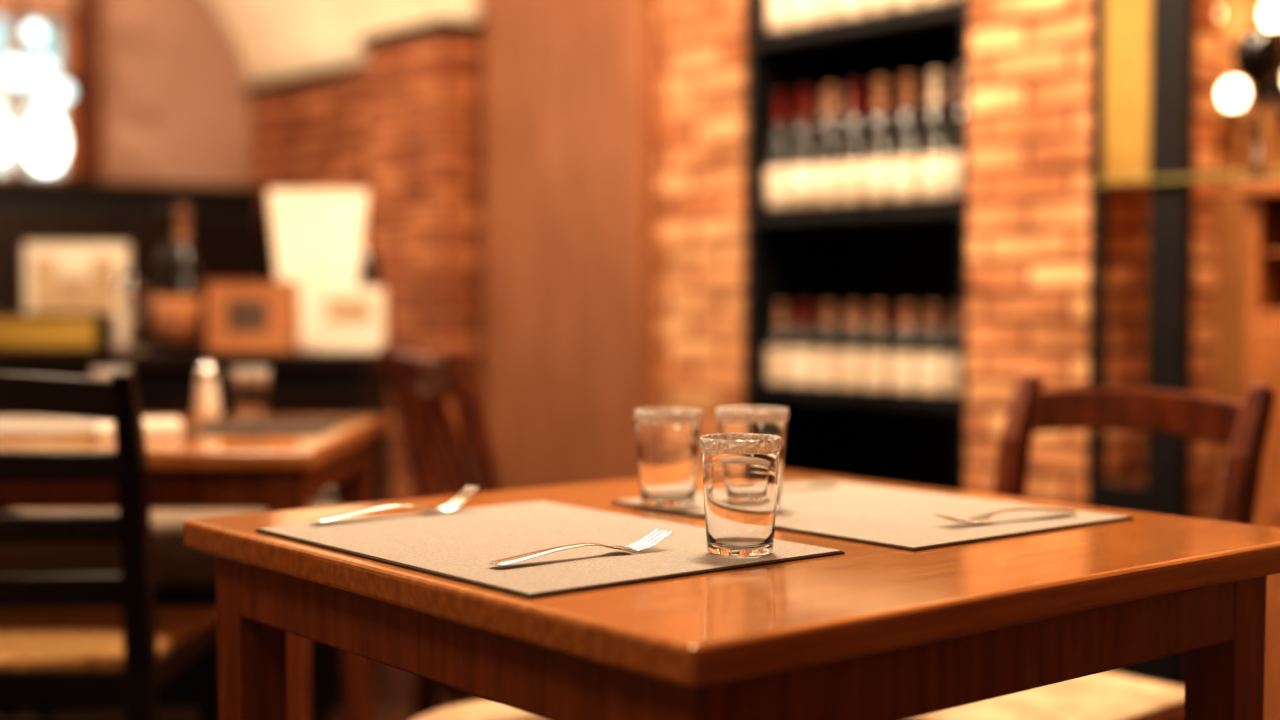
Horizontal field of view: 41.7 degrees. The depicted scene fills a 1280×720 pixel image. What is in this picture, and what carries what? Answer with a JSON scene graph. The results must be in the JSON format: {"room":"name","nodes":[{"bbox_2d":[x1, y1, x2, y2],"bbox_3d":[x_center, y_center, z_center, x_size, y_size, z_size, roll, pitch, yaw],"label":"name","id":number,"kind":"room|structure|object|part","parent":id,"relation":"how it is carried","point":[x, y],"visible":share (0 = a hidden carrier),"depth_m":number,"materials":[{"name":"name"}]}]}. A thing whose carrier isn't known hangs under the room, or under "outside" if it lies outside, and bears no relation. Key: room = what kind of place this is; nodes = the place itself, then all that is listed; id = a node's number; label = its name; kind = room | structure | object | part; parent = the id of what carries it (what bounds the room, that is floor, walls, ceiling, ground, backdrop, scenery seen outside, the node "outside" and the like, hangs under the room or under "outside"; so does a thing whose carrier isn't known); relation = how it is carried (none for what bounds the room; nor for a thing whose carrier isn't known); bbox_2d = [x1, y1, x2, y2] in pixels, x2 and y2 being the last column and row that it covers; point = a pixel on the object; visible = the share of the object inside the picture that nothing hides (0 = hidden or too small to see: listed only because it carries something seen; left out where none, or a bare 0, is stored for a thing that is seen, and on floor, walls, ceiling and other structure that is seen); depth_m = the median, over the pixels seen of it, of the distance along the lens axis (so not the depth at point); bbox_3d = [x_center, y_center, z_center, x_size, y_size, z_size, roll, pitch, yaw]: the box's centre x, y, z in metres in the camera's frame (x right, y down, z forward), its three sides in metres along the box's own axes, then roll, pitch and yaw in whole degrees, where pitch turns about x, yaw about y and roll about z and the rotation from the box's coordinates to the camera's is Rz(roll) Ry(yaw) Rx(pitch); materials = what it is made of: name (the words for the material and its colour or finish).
{"room":"restaurant","nodes":[
{"label":"restaurant","id":0,"kind":"room"},
{"bbox_2d":[0,0,250,186],"bbox_3d":[-3.113,-0.595,4.896,5.150,2.750,0.100,-2,3,-39],"label":"wall","id":1,"kind":"structure","parent":0,"point":[174,104],"depth_m":5.99,"materials":[{"name":"paint"}]},
{"bbox_2d":[0,4,75,179],"bbox_3d":[-2.232,-0.883,5.513,0.750,0.585,0.040,-2,3,-39],"label":"window","id":2,"kind":"structure","parent":1,"relation":"in","point":[57,44],"depth_m":5.67,"materials":[{"name":"grey"}]},
{"bbox_2d":[75,0,99,180],"bbox_3d":[-1.900,-1.101,5.769,0.060,1.010,0.050,-2,3,-39],"label":"window frame","id":3,"kind":"structure","parent":1,"relation":"attached to","point":[86,11],"depth_m":5.76,"materials":[{"name":"red wood"}]},
{"bbox_2d":[18,663,467,719],"bbox_3d":[-0.453,0.940,2.289,5.900,0.100,7.600,-2,3,-39],"label":"floor","id":4,"kind":"structure","parent":0,"point":[393,688],"depth_m":3.94,"materials":[{"name":"ceramic"}]},
{"bbox_2d":[0,368,217,719],"bbox_3d":[-0.905,0.442,2.530,0.440,0.881,0.520,0,2,0],"label":"dining chair","id":5,"kind":"object","parent":4,"relation":"on","point":[100,636],"visible":0.98,"depth_m":2.34,"materials":[{"name":"brown wood"}]},
{"bbox_2d":[0,177,266,345],"bbox_3d":[-1.982,0.088,5.500,1.470,1.335,0.420,-2,3,-39],"label":"partition","id":6,"kind":"object","parent":4,"relation":"on","point":[223,220],"visible":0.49,"depth_m":5.50,"materials":[{"name":"brown wood"}]},
{"bbox_2d":[0,505,337,719],"bbox_3d":[-0.960,0.577,3.447,0.680,0.530,0.280,0,2,0],"label":"bench","id":7,"kind":"object","parent":4,"relation":"on","point":[183,576],"visible":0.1,"depth_m":3.30,"materials":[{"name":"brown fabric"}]},
{"bbox_2d":[0,415,386,719],"bbox_3d":[-1.075,0.493,2.823,1.200,0.750,0.700,0,2,0],"label":"dining table","id":8,"kind":"object","parent":4,"relation":"on","point":[271,473],"visible":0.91,"depth_m":2.49,"materials":[{"name":"brown wood"}]},
{"bbox_2d":[0,417,148,432],"bbox_3d":[-1.100,0.112,2.907,0.420,0.003,0.300,0,2,0],"label":"placemat","id":9,"kind":"object","parent":8,"relation":"on","point":[7,424],"visible":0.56,"depth_m":2.90,"materials":[{"name":"white paper"}]},
{"bbox_2d":[90,367,130,378],"bbox_3d":[-0.980,0.059,3.115,0.073,0.090,0.073,-2,3,-39],"label":"drinking glass","id":10,"kind":"object","parent":8,"relation":"on","point":[99,372],"visible":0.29,"depth_m":3.08,"materials":[{"name":"clear glass"}]},
{"bbox_2d":[97,418,182,439],"bbox_3d":[-0.800,0.110,2.687,0.130,0.026,0.100,-1,3,-17],"label":"folded napkin","id":11,"kind":"object","parent":8,"relation":"on","point":[154,428],"visible":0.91,"depth_m":2.65,"materials":[{"name":"white fabric"}]},
{"bbox_2d":[194,363,220,418],"bbox_3d":[-0.790,0.056,3.065,0.048,0.102,0.048,-2,3,-39],"label":"salt shaker","id":12,"kind":"object","parent":8,"relation":"on","point":[206,405],"visible":1,"depth_m":3.05,"materials":[{"name":"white glass"}]},
{"bbox_2d":[230,367,269,417],"bbox_3d":[-0.720,0.060,3.105,0.073,0.090,0.073,-2,3,-39],"label":"drinking glass","id":13,"kind":"object","parent":8,"relation":"on","point":[250,385],"visible":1,"depth_m":3.08,"materials":[{"name":"white"}]},
{"bbox_2d":[183,420,348,434],"bbox_3d":[-0.640,0.114,2.867,0.240,0.003,0.280,0,2,0],"label":"placemat","id":14,"kind":"object","parent":8,"relation":"on","point":[215,427],"visible":0.86,"depth_m":2.83,"materials":[{"name":"beige paper"}]},
{"bbox_2d":[0,346,399,709],"bbox_3d":[-1.345,0.394,4.119,1.450,0.840,0.502,0,2,0],"label":"countertop","id":15,"kind":"structure","parent":4,"relation":"on","point":[303,381],"depth_m":3.88,"materials":[{"name":"brown wood"}]},
{"bbox_2d":[0,313,113,351],"bbox_3d":[-1.380,-0.064,3.920,0.280,0.090,0.082,0,2,0],"label":"box","id":16,"kind":"object","parent":15,"relation":"on","point":[19,332],"visible":1,"depth_m":3.88,"materials":[{"name":"yellow metal"}]},
{"bbox_2d":[23,243,131,348],"bbox_3d":[-1.390,-0.159,4.155,0.250,0.260,0.054,0,2,0],"label":"frame","id":17,"kind":"object","parent":15,"relation":"on","point":[58,277],"visible":0.82,"depth_m":4.13,"materials":[{"name":"white paper"}]},
{"bbox_2d":[117,275,149,351],"bbox_3d":[-1.190,-0.110,3.949,0.076,0.180,0.076,-2,3,-39],"label":"wine glass","id":18,"kind":"object","parent":15,"relation":"on","point":[133,292],"visible":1,"depth_m":3.92,"materials":[{"name":"white"}]},
{"bbox_2d":[153,209,175,347],"bbox_3d":[-1.180,-0.204,4.215,0.082,0.345,0.082,-2,3,-39],"label":"wine bottle","id":19,"kind":"object","parent":15,"relation":"on","point":[168,215],"visible":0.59,"depth_m":4.18,"materials":[{"name":"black glass"}]},
{"bbox_2d":[165,206,200,349],"bbox_3d":[-1.100,-0.197,4.045,0.082,0.345,0.082,-2,3,-39],"label":"wine bottle","id":20,"kind":"object","parent":15,"relation":"on","point":[182,268],"visible":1,"depth_m":4.02,"materials":[{"name":"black glass"}]},
{"bbox_2d":[204,281,299,351],"bbox_3d":[-0.905,-0.102,3.929,0.200,0.165,0.104,0,2,0],"label":"box","id":21,"kind":"object","parent":15,"relation":"on","point":[242,316],"visible":1,"depth_m":3.88,"materials":[{"name":"brown cardboard"}]},
{"bbox_2d":[268,190,368,348],"bbox_3d":[-0.790,-0.223,4.134,0.246,0.390,0.104,0,2,0],"label":"lampshade","id":22,"kind":"object","parent":15,"relation":"on","point":[318,235],"visible":0.68,"depth_m":4.11,"materials":[{"name":"white fabric"}]},
{"bbox_2d":[316,288,385,351],"bbox_3d":[-0.675,-0.094,3.928,0.155,0.150,0.052,0,2,0],"label":"box","id":23,"kind":"object","parent":15,"relation":"on","point":[347,319],"visible":0.92,"depth_m":3.90,"materials":[{"name":"white paper"}]},
{"bbox_2d":[359,210,378,287],"bbox_3d":[-0.700,-0.205,4.235,0.082,0.345,0.082,-2,3,-39],"label":"wine bottle","id":24,"kind":"object","parent":15,"relation":"on","point":[369,267],"visible":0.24,"depth_m":4.21,"materials":[{"name":"clear glass"}]},
{"bbox_2d":[380,342,500,718],"bbox_3d":[-0.194,0.412,3.179,0.534,0.886,0.440,-1,3,-23],"label":"dining chair","id":25,"kind":"object","parent":4,"relation":"on","point":[419,383],"visible":0.26,"depth_m":3.04,"materials":[{"name":"red wood"}]},
{"bbox_2d":[412,699,547,719],"bbox_3d":[-0.120,0.666,2.010,0.344,0.475,0.344,-2,3,-39],"label":"dining chair","id":26,"kind":"object","parent":4,"relation":"on","point":[488,709],"visible":0.32,"depth_m":2.05,"materials":[{"name":"beige fabric"}]},
{"bbox_2d":[183,469,1279,719],"bbox_3d":[0.100,0.540,1.690,0.820,0.750,0.800,-2,3,-39],"label":"dining table","id":27,"kind":"object","parent":4,"relation":"on","point":[868,631],"visible":0.72,"depth_m":1.39,"materials":[{"name":"brown wood"}]},
{"bbox_2d":[255,501,844,597],"bbox_3d":[-0.096,0.168,1.566,0.344,0.003,0.460,-2,3,-39],"label":"placemat","id":28,"kind":"object","parent":27,"relation":"on","point":[460,544],"visible":1,"depth_m":1.52,"materials":[{"name":"white paper"}]},
{"bbox_2d":[310,485,479,522],"bbox_3d":[-0.249,0.146,1.714,0.191,0.023,0.024,-2,3,-39],"label":"fork","id":29,"kind":"object","parent":28,"relation":"on","point":[448,507],"visible":1,"depth_m":1.73,"materials":[{"name":"metal"}]},
{"bbox_2d":[489,529,671,565],"bbox_3d":[-0.050,0.162,1.453,0.185,0.014,0.024,-2,3,-38],"label":"fork","id":30,"kind":"object","parent":28,"relation":"on","point":[639,545],"visible":1,"depth_m":1.45,"materials":[{"name":"metal"}]},
{"bbox_2d":[699,433,781,557],"bbox_3d":[0.088,0.118,1.474,0.072,0.102,0.072,-2,3,-39],"label":"drinking glass","id":31,"kind":"object","parent":28,"relation":"on","point":[740,471],"visible":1,"depth_m":1.45,"materials":[{"name":"clear glass"}]},
{"bbox_3d":[0.080,0.556,1.671,0.720,0.720,0.750,-2,3,-39],"label":"table frame","id":32,"kind":"part","parent":27,"relation":"part of","materials":[{"name":"brown wood"}]},
{"bbox_2d":[611,479,1133,550],"bbox_3d":[0.237,0.159,1.786,0.335,0.003,0.440,-2,3,-39],"label":"placemat","id":33,"kind":"object","parent":27,"relation":"on","point":[898,518],"visible":0.82,"depth_m":1.73,"materials":[{"name":"white paper"}]},
{"bbox_2d":[634,407,701,507],"bbox_3d":[0.030,0.104,1.806,0.073,0.102,0.073,-2,3,-39],"label":"drinking glass","id":34,"kind":"object","parent":33,"relation":"on","point":[667,438],"visible":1,"depth_m":1.78,"materials":[{"name":"clear glass"}]},
{"bbox_2d":[716,406,788,509],"bbox_3d":[0.118,0.104,1.771,0.077,0.106,0.077,-2,3,-39],"label":"drinking glass","id":35,"kind":"object","parent":33,"relation":"on","point":[772,420],"visible":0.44,"depth_m":1.74,"materials":[{"name":"clear glass"}]},
{"bbox_2d":[782,479,837,482],"bbox_3d":[0.157,0.143,1.940,0.184,0.010,0.024,-2,3,-36],"label":"fork","id":36,"kind":"object","parent":33,"relation":"on","point":[802,480],"visible":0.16,"depth_m":1.96,"materials":[{"name":"metal"}]},
{"bbox_2d":[933,508,1076,523],"bbox_3d":[0.369,0.154,1.684,0.181,0.010,0.024,-1,3,-31],"label":"fork","id":37,"kind":"object","parent":33,"relation":"on","point":[987,516],"visible":1,"depth_m":1.67,"materials":[{"name":"metal"}]},
{"bbox_2d":[745,0,969,490],"bbox_3d":[0.640,-0.482,4.000,0.410,2.600,0.700,-2,3,-39],"label":"shelf","id":38,"kind":"object","parent":4,"relation":"on","point":[918,255],"visible":0.36,"depth_m":4.17,"materials":[{"name":"black wood"}]},
{"bbox_2d":[766,302,959,399],"bbox_3d":[0.567,-0.029,3.960,0.172,0.210,0.652,-2,3,-39],"label":"wine bottles","id":39,"kind":"object","parent":38,"relation":"in","point":[902,362],"visible":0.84,"depth_m":3.93,"materials":[{"name":"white glass"}]},
{"bbox_2d":[766,67,961,213],"bbox_3d":[0.567,-0.500,3.940,0.174,0.300,0.652,-2,3,-39],"label":"wine bottles","id":40,"kind":"object","parent":38,"relation":"in","point":[910,161],"visible":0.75,"depth_m":3.88,"materials":[{"name":"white glass"}]},
{"bbox_2d":[767,0,961,36],"bbox_3d":[0.567,-0.930,3.922,0.174,0.300,0.652,-2,3,-39],"label":"wine bottles","id":41,"kind":"object","parent":38,"relation":"in","point":[783,16],"visible":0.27,"depth_m":3.96,"materials":[{"name":"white glass"}]},
{"bbox_2d":[904,374,1274,719],"bbox_3d":[0.524,0.463,2.246,0.525,0.862,0.405,-2,3,-39],"label":"dining chair","id":42,"kind":"object","parent":4,"relation":"on","point":[1242,426],"visible":0.38,"depth_m":2.22,"materials":[{"name":"red wood"}]},
{"bbox_2d":[1231,178,1279,719],"bbox_3d":[1.494,0.277,2.830,0.445,1.180,0.860,-2,3,-39],"label":"base cabinet","id":43,"kind":"object","parent":4,"relation":"on","point":[1262,291],"visible":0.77,"depth_m":2.97,"materials":[{"name":"brown wood"}]},
{"bbox_2d":[1234,29,1279,179],"bbox_3d":[1.108,-0.454,3.008,0.088,0.265,0.088,-2,3,-39],"label":"goblet","id":44,"kind":"object","parent":43,"relation":"on","point":[1257,52],"visible":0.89,"depth_m":2.98,"materials":[{"name":"clear glass"}]},
{"bbox_2d":[250,73,366,280],"bbox_3d":[-0.755,-0.105,5.744,0.450,1.700,1.600,-2,3,-39],"label":"wall","id":45,"kind":"structure","parent":0,"point":[313,136],"depth_m":5.86,"materials":[{"name":"red brick"}]},
{"bbox_2d":[246,62,366,94],"bbox_3d":[-1.073,-0.970,5.746,0.055,0.030,1.100,-2,3,-39],"label":"trim","id":46,"kind":"structure","parent":45,"relation":"on","point":[358,68],"depth_m":5.80,"materials":[{"name":"brown wood"}]},
{"bbox_2d":[209,0,479,84],"bbox_3d":[-2.673,-1.418,4.124,4.900,1.040,1.600,-2,3,-39],"label":"ceiling","id":47,"kind":"structure","parent":0,"point":[274,39],"depth_m":5.71,"materials":[{"name":"white paint"}]},
{"bbox_2d":[0,0,72,170],"bbox_3d":[-1.994,-1.143,5.361,0.360,1.073,0.180,-2,3,-39],"label":"glass chandelier","id":48,"kind":"object","parent":47,"relation":"hanging from","point":[45,136],"visible":1,"depth_m":5.37,"materials":[{"name":"white glass"}]},
{"bbox_2d":[360,19,481,500],"bbox_3d":[-0.649,-0.111,5.110,0.183,1.765,0.465,-2,3,-39],"label":"brick pier","id":49,"kind":"object","parent":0,"point":[424,79],"visible":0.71,"depth_m":4.96,"materials":[{"name":"red brick"}]},
{"bbox_2d":[480,0,656,490],"bbox_3d":[-0.039,-0.541,4.799,0.510,2.650,0.740,-2,3,-39],"label":"pillar","id":50,"kind":"structure","parent":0,"point":[569,87],"depth_m":4.60,"materials":[{"name":"brown wood"}]},
{"bbox_2d":[657,0,745,472],"bbox_3d":[0.320,-0.524,4.408,0.450,2.650,0.320,-2,3,-39],"label":"wall","id":51,"kind":"structure","parent":0,"point":[701,44],"depth_m":4.26,"materials":[{"name":"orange brick"}]},
{"bbox_2d":[966,0,1218,519],"bbox_3d":[0.974,-0.491,3.607,0.450,2.650,0.310,-2,3,-39],"label":"wall","id":52,"kind":"structure","parent":0,"point":[1030,61],"depth_m":3.47,"materials":[{"name":"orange brick"}]},
{"bbox_2d":[1087,0,1279,686],"bbox_3d":[1.286,-0.435,2.881,0.045,2.600,1.209,-2,3,-39],"label":"door","id":53,"kind":"structure","parent":52,"relation":"in","point":[1142,126],"depth_m":3.24,"materials":[{"name":"brown wood"}]},
{"bbox_2d":[1211,0,1279,519],"bbox_3d":[2.355,-0.448,2.586,0.400,2.650,4.600,-2,3,-39],"label":"wall","id":54,"kind":"structure","parent":0,"point":[1235,146],"depth_m":3.94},
{"bbox_2d":[1218,0,1279,135],"bbox_3d":[1.404,-0.669,3.809,0.118,0.318,0.286,-2,3,-39],"label":"wall sconce","id":55,"kind":"object","parent":54,"relation":"attached to","point":[1233,92],"visible":0.52,"depth_m":3.81,"materials":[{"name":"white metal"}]}
]}

